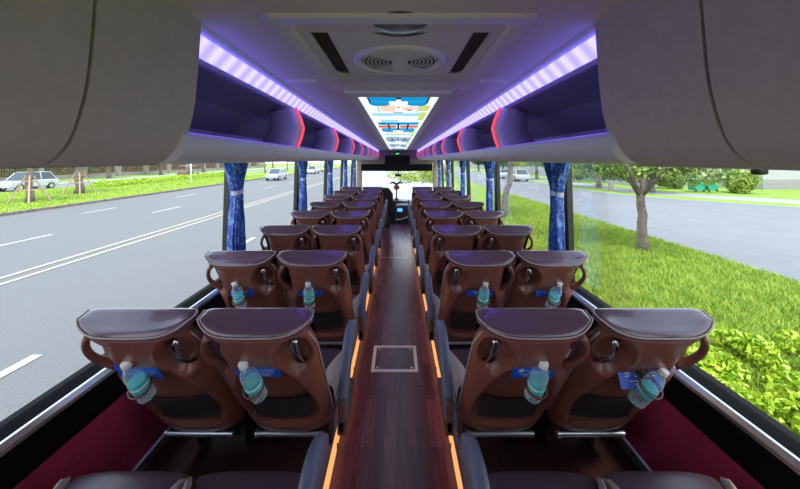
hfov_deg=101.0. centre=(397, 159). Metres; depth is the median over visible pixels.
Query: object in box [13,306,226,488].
wall
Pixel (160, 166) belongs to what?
street tree
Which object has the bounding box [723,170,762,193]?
shrub
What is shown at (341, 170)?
trim
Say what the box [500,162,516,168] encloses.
tree
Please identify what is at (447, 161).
window curtain
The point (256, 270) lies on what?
passenger seat
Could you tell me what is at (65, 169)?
hedge
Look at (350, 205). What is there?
passenger seat
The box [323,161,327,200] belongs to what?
trim
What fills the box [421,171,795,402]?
lawn
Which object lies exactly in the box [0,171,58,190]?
car
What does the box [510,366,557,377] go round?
card
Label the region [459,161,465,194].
window curtain
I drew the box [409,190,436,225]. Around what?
passenger seat
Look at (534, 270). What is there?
passenger seat
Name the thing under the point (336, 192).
passenger seat
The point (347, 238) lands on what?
passenger seat
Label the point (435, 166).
trim
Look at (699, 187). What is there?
bin
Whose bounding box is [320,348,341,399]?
seat cushion
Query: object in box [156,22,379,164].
rack
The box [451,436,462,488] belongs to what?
step light
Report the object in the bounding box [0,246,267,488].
trim
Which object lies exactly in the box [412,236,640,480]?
floor
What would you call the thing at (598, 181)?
tree
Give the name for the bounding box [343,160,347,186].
window curtain
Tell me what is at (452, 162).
trim
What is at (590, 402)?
passenger seat
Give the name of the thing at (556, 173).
window curtain
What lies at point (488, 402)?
passenger seat
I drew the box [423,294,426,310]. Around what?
step light
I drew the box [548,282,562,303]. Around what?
water bottle
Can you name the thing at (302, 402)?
passenger seat
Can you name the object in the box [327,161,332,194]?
window curtain
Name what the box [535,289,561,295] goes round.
card
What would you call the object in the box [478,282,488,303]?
water bottle
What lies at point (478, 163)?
tree
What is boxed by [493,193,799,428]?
grass
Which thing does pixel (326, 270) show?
passenger seat
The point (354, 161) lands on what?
window curtain
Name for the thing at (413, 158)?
wall
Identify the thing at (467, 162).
trim
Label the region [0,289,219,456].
trim
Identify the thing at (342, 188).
passenger seat
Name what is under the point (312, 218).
passenger seat
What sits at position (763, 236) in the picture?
road
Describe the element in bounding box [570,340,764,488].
wall
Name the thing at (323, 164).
pavement
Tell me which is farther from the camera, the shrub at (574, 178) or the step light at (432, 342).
the shrub at (574, 178)
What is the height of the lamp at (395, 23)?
0.028 m
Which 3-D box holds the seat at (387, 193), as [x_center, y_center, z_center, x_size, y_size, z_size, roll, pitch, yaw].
[-0.405,1.281,8.900,0.553,1.097,0.739,0,0,0]
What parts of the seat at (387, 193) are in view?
backrest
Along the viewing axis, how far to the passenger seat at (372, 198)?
5.09 m
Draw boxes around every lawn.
[0,164,356,212]
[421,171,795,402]
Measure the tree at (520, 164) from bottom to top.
4.782 m
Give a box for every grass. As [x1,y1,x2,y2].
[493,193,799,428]
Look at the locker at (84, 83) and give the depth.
0.63 m
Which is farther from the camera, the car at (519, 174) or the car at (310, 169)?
the car at (310, 169)
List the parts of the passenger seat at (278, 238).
loop handle, backrest, grab handle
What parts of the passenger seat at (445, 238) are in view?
armrest, grab handle, backrest, loop handle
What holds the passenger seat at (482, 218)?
on the floor at (564, 454)
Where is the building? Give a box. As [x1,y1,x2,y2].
[735,169,799,188]
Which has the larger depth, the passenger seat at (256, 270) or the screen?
the screen
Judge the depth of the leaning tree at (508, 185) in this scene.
16.53 m
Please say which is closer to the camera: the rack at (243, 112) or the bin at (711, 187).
the rack at (243, 112)
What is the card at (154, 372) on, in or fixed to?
in the passenger seat at (195, 397)
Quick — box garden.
[443,164,799,199]
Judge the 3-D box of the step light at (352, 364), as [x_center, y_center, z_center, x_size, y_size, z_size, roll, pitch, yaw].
[-0.385,1.742,2.465,0.010,0.135,0.720,0,0,0]
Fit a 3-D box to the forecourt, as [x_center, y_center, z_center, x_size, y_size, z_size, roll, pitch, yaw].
[-7.815,2.945,106.000,28.400,0.070,188.000,0,0,0]
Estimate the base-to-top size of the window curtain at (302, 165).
1.030 m
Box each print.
[126,370,154,375]
[241,369,273,375]
[519,368,548,372]
[625,371,655,384]
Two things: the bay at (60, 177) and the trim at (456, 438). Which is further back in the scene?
the bay at (60, 177)
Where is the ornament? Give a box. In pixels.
[390,181,402,199]
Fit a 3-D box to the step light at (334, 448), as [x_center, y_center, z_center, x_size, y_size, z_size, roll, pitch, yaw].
[-0.385,1.742,1.690,0.010,0.135,0.720,0,0,0]
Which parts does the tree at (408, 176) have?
crown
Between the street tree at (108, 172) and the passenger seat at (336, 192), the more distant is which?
the street tree at (108, 172)
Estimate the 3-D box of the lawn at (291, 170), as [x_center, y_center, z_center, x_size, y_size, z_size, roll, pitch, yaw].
[-28.015,2.920,100.000,14.000,0.001,240.000,0,0,0]
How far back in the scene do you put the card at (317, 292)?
2.06 m
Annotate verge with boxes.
[59,163,340,182]
[454,168,799,206]
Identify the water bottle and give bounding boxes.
[120,361,149,403]
[231,282,244,303]
[238,361,265,396]
[304,282,314,303]
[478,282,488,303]
[524,361,548,395]
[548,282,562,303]
[630,368,669,408]
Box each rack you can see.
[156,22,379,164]
[416,22,639,164]
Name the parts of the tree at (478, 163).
crown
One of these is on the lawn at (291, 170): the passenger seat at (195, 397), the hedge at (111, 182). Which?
the hedge at (111, 182)
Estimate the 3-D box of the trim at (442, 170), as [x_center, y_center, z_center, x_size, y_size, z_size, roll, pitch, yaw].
[1.246,0.385,9.240,0.078,1.050,0.110,0,0,0]
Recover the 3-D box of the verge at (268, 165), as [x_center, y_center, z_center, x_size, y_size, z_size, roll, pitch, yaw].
[-91.265,2.980,120.000,97.500,0.001,280.000,0,0,0]
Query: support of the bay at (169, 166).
on the verge at (268, 165)
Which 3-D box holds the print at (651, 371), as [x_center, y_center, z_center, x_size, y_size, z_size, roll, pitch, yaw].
[0.946,0.843,1.287,0.129,0.058,0.001,-2,-20,0]
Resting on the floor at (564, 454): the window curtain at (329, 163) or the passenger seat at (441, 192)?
the passenger seat at (441, 192)
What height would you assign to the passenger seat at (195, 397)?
1.001 m
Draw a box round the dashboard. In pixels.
[389,198,411,223]
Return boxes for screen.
[385,151,409,170]
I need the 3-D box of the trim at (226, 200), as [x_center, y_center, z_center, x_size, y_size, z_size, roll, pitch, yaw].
[-1.306,0.385,2.560,0.078,1.050,0.110,0,0,0]
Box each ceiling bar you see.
[288,79,315,82]
[480,79,507,82]
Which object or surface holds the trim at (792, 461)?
attached to the wall at (664, 438)
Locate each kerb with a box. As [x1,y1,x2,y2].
[0,166,348,216]
[458,169,799,207]
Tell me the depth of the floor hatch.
3.03 m
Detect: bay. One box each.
[0,168,26,180]
[39,167,75,179]
[83,166,115,177]
[115,166,143,175]
[143,164,167,174]
[167,164,186,172]
[185,164,201,171]
[204,163,216,170]
[216,163,223,169]
[248,162,256,167]
[256,162,263,167]
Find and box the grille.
[353,45,445,74]
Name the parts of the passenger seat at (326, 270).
loop handle, backrest, grab handle, armrest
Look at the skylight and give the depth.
2.45 m
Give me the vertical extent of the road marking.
0.001 m
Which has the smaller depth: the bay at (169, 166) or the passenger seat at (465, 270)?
the passenger seat at (465, 270)
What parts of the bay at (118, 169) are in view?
railing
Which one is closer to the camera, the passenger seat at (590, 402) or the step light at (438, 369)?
the passenger seat at (590, 402)
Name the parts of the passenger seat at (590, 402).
leg, seat frame, backrest, leg, grab handle, loop handle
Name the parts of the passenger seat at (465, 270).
armrest, grab handle, backrest, loop handle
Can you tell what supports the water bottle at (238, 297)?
in the passenger seat at (256, 270)
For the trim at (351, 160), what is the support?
attached to the wall at (117, 439)
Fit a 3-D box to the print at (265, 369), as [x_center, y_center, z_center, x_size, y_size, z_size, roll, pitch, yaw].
[-0.530,0.808,1.253,0.129,0.058,0.001,-4,31,0]
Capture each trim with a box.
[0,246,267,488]
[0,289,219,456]
[222,170,229,249]
[293,162,299,224]
[320,260,374,488]
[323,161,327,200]
[340,161,342,189]
[350,160,352,186]
[357,164,361,189]
[379,257,414,257]
[419,266,468,488]
[433,164,437,189]
[441,160,443,186]
[451,161,453,189]
[466,161,470,200]
[494,162,500,224]
[525,248,799,488]
[564,163,574,283]
[571,290,799,474]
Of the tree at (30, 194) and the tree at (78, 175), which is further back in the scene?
the tree at (78, 175)
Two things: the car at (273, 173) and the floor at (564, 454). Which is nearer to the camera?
the floor at (564, 454)
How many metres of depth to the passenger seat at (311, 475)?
1.12 m
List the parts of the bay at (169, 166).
railing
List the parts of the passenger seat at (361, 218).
grab handle, armrest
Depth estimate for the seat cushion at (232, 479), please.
1.14 m
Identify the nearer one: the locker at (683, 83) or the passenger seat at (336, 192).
the locker at (683, 83)
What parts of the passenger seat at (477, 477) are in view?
armrest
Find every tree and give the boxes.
[7,168,50,202]
[62,167,95,193]
[106,166,111,177]
[159,165,162,174]
[386,162,450,186]
[411,161,457,183]
[471,161,483,170]
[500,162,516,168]
[501,162,512,217]
[513,162,543,178]
[572,163,601,186]
[572,163,747,251]
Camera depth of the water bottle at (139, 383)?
1.22 m
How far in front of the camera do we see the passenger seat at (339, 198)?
5.04 m
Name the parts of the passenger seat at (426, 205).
armrest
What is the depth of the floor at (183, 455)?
1.72 m
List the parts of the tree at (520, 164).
crown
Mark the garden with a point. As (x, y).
(793, 194)
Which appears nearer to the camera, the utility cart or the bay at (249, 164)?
the utility cart
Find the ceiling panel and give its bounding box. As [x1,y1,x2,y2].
[262,11,538,89]
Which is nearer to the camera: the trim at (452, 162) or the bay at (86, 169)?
the trim at (452, 162)
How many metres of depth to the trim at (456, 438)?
1.86 m
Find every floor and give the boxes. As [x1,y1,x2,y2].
[143,346,342,479]
[329,224,457,488]
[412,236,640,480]
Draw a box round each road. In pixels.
[0,164,337,192]
[0,165,356,421]
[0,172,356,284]
[432,165,799,282]
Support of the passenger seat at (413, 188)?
on the floor at (564, 454)
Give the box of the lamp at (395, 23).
[373,11,427,36]
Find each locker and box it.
[0,0,200,168]
[595,0,799,174]
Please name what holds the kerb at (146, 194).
on the road at (39, 312)
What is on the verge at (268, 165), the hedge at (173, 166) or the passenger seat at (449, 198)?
the hedge at (173, 166)
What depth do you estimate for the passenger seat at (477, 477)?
1.12 m
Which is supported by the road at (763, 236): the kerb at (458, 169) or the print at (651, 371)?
the kerb at (458, 169)
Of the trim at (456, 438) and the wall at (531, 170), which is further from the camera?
the wall at (531, 170)
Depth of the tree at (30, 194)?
22.44 m
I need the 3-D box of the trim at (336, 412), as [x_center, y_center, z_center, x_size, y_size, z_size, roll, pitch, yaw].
[-0.406,1.601,3.150,0.057,0.118,10.300,0,0,0]
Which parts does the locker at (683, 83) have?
door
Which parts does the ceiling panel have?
panel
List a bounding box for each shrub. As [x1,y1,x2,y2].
[572,166,585,181]
[656,180,685,188]
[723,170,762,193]
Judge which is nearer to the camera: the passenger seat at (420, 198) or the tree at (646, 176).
the passenger seat at (420, 198)
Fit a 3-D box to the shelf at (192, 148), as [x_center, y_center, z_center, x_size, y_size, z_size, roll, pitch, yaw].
[-0.900,-0.029,5.450,0.640,0.097,9.100,0,0,0]
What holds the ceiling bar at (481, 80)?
attached to the ceiling
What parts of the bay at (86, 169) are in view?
railing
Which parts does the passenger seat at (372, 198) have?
armrest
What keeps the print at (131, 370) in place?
attached to the card at (154, 372)
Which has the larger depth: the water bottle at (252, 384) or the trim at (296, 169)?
the trim at (296, 169)
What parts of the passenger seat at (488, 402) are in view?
armrest, leg, backrest, grab handle, seat frame, leg, loop handle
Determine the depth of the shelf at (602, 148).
1.26 m
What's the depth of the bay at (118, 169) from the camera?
60.98 m
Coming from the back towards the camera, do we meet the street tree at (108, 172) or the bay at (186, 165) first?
the bay at (186, 165)
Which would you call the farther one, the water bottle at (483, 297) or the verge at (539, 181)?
the verge at (539, 181)
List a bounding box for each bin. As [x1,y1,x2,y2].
[687,179,704,190]
[705,179,717,190]
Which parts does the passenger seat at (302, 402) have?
loop handle, leg, seat frame, grab handle, backrest, leg, armrest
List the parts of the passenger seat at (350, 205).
armrest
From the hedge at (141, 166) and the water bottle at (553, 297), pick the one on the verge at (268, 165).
the hedge at (141, 166)
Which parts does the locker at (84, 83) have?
door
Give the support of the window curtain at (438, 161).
hanging from the wall at (664, 438)
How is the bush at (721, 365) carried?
on the lawn at (478, 192)
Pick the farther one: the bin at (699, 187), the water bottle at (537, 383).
the bin at (699, 187)
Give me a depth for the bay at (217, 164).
91.81 m
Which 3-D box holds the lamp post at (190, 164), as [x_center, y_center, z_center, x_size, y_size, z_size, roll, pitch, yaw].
[-24.915,-0.250,39.700,0.185,6.500,0.185,0,0,22]
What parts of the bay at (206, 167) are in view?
railing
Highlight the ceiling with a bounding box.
[170,0,625,149]
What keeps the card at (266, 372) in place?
in the passenger seat at (302, 402)
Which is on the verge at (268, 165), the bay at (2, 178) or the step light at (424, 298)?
the bay at (2, 178)
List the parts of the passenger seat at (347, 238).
loop handle, backrest, grab handle, armrest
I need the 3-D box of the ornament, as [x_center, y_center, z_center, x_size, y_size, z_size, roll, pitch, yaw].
[-0.045,0.951,10.200,0.428,0.558,0.195,0,0,0]
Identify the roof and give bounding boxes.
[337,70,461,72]
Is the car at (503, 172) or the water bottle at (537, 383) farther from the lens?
the car at (503, 172)
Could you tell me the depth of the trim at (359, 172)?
10.30 m
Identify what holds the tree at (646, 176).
on the lawn at (478, 192)
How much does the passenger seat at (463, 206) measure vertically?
1.001 m
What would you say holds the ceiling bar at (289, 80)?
attached to the ceiling
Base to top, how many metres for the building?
7.500 m
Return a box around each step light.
[323,429,336,488]
[337,356,353,442]
[353,337,359,365]
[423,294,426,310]
[431,341,436,366]
[437,359,450,442]
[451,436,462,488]
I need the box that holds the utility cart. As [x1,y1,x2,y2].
[177,165,198,174]
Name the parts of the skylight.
printed glass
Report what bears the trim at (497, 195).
attached to the wall at (664, 438)
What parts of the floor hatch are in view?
lid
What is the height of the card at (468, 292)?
0.091 m
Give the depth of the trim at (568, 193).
2.38 m
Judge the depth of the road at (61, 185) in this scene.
41.25 m
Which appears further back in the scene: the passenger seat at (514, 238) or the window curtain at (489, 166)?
the window curtain at (489, 166)
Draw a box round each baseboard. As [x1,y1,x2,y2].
[132,427,169,470]
[615,437,651,470]
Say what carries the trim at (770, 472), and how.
attached to the wall at (664, 438)
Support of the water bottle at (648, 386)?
in the passenger seat at (590, 402)
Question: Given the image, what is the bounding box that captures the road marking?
[0,170,333,377]
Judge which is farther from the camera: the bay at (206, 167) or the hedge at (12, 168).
the bay at (206, 167)
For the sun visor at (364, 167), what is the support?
attached to the wall at (413, 158)
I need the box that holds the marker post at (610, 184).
[608,182,613,190]
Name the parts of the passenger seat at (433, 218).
armrest, grab handle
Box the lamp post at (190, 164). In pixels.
[190,164,191,183]
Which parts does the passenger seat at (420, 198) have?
armrest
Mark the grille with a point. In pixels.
(367, 59)
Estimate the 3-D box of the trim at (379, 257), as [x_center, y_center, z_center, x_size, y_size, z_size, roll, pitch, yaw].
[-0.025,1.829,6.160,0.710,0.003,0.020,0,0,0]
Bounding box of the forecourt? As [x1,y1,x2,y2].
[362,171,432,199]
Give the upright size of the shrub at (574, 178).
2.609 m
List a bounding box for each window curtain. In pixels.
[222,163,247,249]
[297,161,307,210]
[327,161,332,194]
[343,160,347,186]
[353,160,355,186]
[437,160,440,186]
[446,160,450,186]
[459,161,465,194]
[484,161,495,210]
[543,163,570,249]
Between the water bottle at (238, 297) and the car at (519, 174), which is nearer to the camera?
the water bottle at (238, 297)
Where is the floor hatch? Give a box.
[371,345,417,371]
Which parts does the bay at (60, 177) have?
railing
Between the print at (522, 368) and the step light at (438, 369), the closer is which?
the print at (522, 368)
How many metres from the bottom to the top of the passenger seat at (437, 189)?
1.001 m
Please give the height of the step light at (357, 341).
0.135 m
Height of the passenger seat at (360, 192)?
1.001 m
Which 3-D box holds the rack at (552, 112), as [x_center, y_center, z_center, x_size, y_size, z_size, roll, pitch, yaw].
[0.858,-0.190,5.460,0.685,0.420,9.124,0,0,0]
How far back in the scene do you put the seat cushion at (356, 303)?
2.50 m
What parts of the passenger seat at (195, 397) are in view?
loop handle, grab handle, leg, backrest, seat frame, leg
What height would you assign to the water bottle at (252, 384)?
0.191 m
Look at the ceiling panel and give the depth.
1.09 m
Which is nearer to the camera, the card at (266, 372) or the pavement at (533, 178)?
the card at (266, 372)
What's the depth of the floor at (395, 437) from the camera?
2.46 m
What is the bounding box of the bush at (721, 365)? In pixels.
[683,325,799,435]
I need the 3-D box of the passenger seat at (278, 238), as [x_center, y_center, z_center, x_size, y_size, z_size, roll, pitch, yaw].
[-0.940,1.050,3.107,0.428,1.001,0.866,0,0,0]
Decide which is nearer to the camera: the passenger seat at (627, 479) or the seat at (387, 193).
the passenger seat at (627, 479)
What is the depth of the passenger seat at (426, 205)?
4.32 m
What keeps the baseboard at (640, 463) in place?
attached to the wall at (664, 438)
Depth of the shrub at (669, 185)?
33.45 m
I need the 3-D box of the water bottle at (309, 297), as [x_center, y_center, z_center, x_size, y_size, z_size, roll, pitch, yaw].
[-0.542,0.825,2.011,0.065,0.192,0.116,0,0,-7]
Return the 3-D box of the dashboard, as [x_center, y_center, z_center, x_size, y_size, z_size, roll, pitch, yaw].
[-0.015,1.670,9.950,2.400,0.920,1.100,0,0,0]
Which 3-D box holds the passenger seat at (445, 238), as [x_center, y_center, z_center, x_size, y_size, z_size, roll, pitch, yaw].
[0.455,1.050,3.107,0.499,1.001,0.866,0,0,0]
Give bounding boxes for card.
[113,365,163,379]
[229,289,253,295]
[233,367,281,379]
[298,289,322,295]
[466,289,492,295]
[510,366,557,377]
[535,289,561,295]
[618,371,663,388]
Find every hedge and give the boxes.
[1,168,25,177]
[19,166,106,174]
[88,172,223,186]
[112,165,150,172]
[172,164,195,169]
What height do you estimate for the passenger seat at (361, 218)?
1.001 m
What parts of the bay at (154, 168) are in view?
railing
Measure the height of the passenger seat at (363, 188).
1.001 m
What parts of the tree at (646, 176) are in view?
crown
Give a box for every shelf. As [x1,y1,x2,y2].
[156,133,378,164]
[417,133,639,164]
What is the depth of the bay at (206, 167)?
87.90 m
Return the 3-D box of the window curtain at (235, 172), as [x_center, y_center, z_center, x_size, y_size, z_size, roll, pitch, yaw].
[-1.200,0.385,2.460,0.091,1.030,0.392,0,0,0]
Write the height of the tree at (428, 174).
3.120 m
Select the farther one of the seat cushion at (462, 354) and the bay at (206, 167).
the bay at (206, 167)
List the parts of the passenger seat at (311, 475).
armrest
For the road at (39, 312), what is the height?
0.001 m
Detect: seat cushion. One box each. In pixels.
[191,471,300,488]
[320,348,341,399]
[352,295,358,319]
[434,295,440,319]
[450,348,469,399]
[487,471,598,488]
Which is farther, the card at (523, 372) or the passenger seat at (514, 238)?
the passenger seat at (514, 238)
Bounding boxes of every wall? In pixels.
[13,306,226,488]
[356,150,437,163]
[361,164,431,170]
[454,161,731,186]
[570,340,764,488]
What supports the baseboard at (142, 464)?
attached to the wall at (117, 439)
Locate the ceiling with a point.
(241, 23)
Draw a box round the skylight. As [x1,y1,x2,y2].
[344,90,452,149]
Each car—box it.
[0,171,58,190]
[265,169,287,180]
[307,166,319,173]
[493,169,507,177]
[506,169,529,180]
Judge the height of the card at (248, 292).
0.085 m
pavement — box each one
[59,164,323,182]
[432,164,799,203]
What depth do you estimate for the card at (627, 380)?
1.28 m
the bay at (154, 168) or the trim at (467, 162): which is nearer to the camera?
the trim at (467, 162)
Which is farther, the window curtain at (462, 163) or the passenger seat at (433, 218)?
the window curtain at (462, 163)
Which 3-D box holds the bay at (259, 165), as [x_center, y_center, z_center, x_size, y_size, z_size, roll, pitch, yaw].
[-50.015,1.750,120.250,0.900,2.500,6.400,0,0,0]
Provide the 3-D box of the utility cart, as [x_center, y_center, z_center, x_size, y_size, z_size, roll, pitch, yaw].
[-33.015,1.985,52.000,1.720,2.030,3.200,0,0,0]
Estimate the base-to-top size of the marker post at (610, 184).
0.900 m
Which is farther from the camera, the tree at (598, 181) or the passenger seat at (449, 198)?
the tree at (598, 181)
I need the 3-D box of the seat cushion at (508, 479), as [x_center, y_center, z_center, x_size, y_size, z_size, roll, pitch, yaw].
[0.490,1.189,1.012,0.420,0.156,0.404,0,0,0]
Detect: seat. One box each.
[53,471,194,488]
[75,308,256,444]
[182,432,328,488]
[196,308,356,444]
[204,250,290,307]
[259,225,312,294]
[277,250,368,347]
[290,211,330,247]
[310,201,341,224]
[311,225,375,295]
[323,195,349,210]
[330,211,379,266]
[333,190,356,200]
[341,187,360,194]
[343,201,382,248]
[351,195,384,235]
[357,190,385,225]
[362,187,387,218]
[382,187,392,227]
[407,187,432,218]
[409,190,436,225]
[410,195,442,235]
[412,201,451,248]
[414,211,462,266]
[418,225,481,295]
[424,250,515,345]
[434,187,453,194]
[435,308,592,444]
[438,190,460,200]
[444,195,470,210]
[453,201,484,224]
[460,432,606,488]
[463,211,503,248]
[480,225,533,294]
[501,250,587,307]
[535,308,714,444]
[595,471,736,488]
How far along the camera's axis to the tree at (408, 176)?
21.73 m
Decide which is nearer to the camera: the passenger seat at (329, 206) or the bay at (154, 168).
the passenger seat at (329, 206)
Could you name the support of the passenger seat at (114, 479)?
on the floor at (183, 455)
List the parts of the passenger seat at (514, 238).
grab handle, backrest, loop handle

